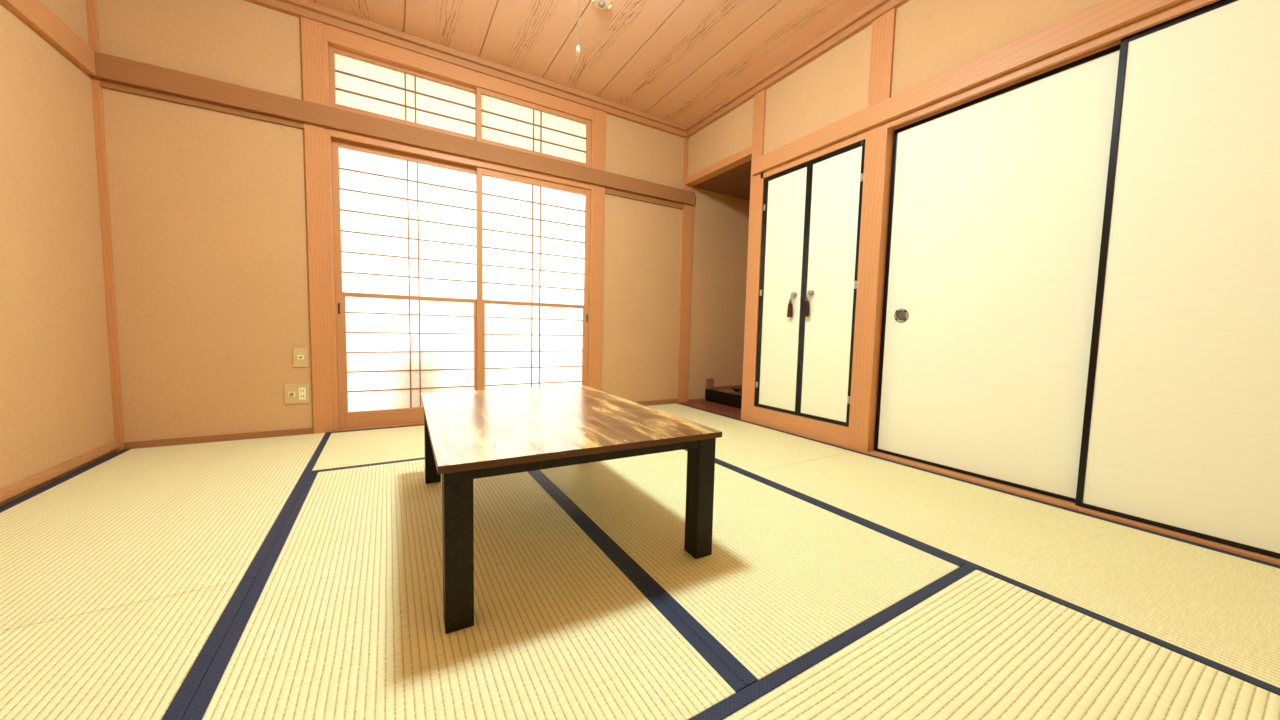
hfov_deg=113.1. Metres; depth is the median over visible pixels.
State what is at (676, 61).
ceiling
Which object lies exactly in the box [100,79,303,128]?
strip
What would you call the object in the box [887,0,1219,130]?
rail
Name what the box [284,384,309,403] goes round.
wall socket
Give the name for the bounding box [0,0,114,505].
wall
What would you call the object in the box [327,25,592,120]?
lintel
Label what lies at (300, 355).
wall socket
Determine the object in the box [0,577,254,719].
mat
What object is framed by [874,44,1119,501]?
door
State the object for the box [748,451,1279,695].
mat
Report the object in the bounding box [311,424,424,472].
mat
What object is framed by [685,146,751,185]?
lintel
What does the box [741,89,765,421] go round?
pillar
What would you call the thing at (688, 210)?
post
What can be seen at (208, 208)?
wall
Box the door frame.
[751,173,763,405]
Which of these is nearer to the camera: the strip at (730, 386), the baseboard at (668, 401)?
the baseboard at (668, 401)
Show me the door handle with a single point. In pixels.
(901, 315)
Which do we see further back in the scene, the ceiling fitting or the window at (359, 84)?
the window at (359, 84)
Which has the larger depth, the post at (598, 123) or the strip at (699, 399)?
the strip at (699, 399)
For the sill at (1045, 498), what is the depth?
1.77 m
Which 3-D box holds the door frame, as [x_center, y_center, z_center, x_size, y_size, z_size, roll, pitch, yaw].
[0.925,-0.521,3.238,0.079,1.761,0.024,-1,5,-31]
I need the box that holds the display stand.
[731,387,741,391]
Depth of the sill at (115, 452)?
1.82 m
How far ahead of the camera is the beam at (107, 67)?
2.62 m
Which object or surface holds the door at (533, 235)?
on the threshold
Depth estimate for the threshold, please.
2.87 m
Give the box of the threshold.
[338,422,423,430]
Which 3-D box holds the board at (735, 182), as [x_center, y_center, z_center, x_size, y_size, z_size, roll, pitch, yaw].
[1.115,-1.635,3.833,0.870,0.032,0.962,-1,5,-31]
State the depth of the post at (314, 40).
2.62 m
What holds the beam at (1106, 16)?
attached to the wall at (933, 38)
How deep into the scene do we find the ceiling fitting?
2.43 m
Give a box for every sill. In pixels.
[0,452,116,506]
[867,451,1279,564]
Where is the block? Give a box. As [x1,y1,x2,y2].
[705,378,713,388]
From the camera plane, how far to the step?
4.05 m
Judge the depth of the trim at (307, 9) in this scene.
2.90 m
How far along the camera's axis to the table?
1.25 m
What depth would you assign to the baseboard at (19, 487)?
1.81 m
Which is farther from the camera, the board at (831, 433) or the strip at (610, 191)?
the strip at (610, 191)
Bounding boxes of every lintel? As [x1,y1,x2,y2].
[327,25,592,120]
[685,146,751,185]
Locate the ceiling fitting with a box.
[592,0,611,8]
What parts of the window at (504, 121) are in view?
rail, rail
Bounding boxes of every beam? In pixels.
[0,0,95,75]
[88,51,694,205]
[752,0,1185,174]
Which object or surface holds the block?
attached to the wall at (208, 208)
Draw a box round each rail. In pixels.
[761,131,865,177]
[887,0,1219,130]
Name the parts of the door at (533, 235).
rail, rail, sash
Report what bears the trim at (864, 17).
attached to the wall at (933, 38)
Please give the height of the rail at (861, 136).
0.045 m
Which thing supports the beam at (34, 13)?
attached to the wall at (56, 409)
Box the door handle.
[897,311,905,319]
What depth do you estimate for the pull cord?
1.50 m
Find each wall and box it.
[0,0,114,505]
[97,0,749,441]
[687,0,1186,176]
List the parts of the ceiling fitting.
knob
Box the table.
[421,385,721,633]
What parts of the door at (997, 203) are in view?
finger pull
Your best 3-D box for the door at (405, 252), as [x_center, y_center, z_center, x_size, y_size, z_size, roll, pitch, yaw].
[-1.574,-0.489,2.956,0.902,1.868,0.031,-1,5,-31]
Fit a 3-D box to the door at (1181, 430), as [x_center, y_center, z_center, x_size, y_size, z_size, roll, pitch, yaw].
[2.058,-0.287,1.336,0.028,1.848,0.852,-1,5,-31]
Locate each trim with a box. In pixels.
[244,0,687,137]
[686,0,909,136]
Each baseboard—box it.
[0,441,119,501]
[123,428,313,448]
[636,399,677,405]
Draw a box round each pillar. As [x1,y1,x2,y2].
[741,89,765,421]
[847,8,895,453]
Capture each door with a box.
[331,139,476,428]
[476,167,589,389]
[754,161,809,414]
[797,139,865,426]
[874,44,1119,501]
[1075,0,1279,558]
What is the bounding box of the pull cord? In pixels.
[576,0,579,61]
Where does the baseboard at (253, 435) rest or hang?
attached to the wall at (208, 208)
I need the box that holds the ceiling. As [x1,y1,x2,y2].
[308,0,873,125]
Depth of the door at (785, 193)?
3.03 m
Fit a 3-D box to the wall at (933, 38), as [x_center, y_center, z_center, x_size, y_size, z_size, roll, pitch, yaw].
[1.476,-0.699,2.459,0.203,2.632,3.784,-1,5,-31]
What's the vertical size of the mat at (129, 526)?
0.056 m
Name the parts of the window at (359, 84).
rail, rail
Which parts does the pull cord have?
pull cord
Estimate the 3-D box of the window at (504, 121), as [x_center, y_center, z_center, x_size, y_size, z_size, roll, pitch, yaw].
[-0.791,-1.768,3.272,0.903,0.399,0.030,-1,5,-31]
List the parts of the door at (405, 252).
rail, rail, rail, sash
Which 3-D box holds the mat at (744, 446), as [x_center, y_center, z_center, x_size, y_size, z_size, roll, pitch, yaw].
[0.454,0.518,3.107,0.897,0.056,1.816,-1,5,-31]
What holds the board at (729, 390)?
on the floor
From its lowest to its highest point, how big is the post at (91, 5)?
2.540 m
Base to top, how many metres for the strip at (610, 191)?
0.048 m
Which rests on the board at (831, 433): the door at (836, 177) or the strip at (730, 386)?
the door at (836, 177)
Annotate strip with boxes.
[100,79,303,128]
[605,187,682,208]
[688,398,705,401]
[713,385,741,388]
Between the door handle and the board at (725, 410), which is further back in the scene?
the board at (725, 410)
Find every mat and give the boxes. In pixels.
[0,432,330,631]
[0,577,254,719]
[182,459,746,719]
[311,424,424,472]
[534,449,963,685]
[648,403,854,473]
[689,564,1279,719]
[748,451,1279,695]
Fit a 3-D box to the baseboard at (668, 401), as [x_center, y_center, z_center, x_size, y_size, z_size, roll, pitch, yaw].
[0.006,0.424,3.912,0.818,0.079,0.027,-1,5,-31]
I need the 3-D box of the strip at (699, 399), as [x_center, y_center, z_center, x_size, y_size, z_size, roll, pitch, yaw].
[0.565,0.399,4.231,0.226,0.023,0.012,-1,5,-31]
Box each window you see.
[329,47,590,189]
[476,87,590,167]
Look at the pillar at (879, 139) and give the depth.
2.46 m
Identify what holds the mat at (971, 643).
on the floor
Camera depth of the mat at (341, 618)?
0.98 m
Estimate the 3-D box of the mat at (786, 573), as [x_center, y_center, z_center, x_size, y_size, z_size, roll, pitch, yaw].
[0.130,0.597,1.875,0.918,0.056,1.868,-1,5,-31]
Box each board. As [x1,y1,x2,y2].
[681,400,740,419]
[693,160,750,200]
[714,387,741,394]
[751,406,848,447]
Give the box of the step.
[705,389,741,408]
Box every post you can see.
[86,0,124,451]
[301,17,338,433]
[588,109,605,390]
[677,137,693,402]
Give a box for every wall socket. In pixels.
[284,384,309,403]
[293,348,307,366]

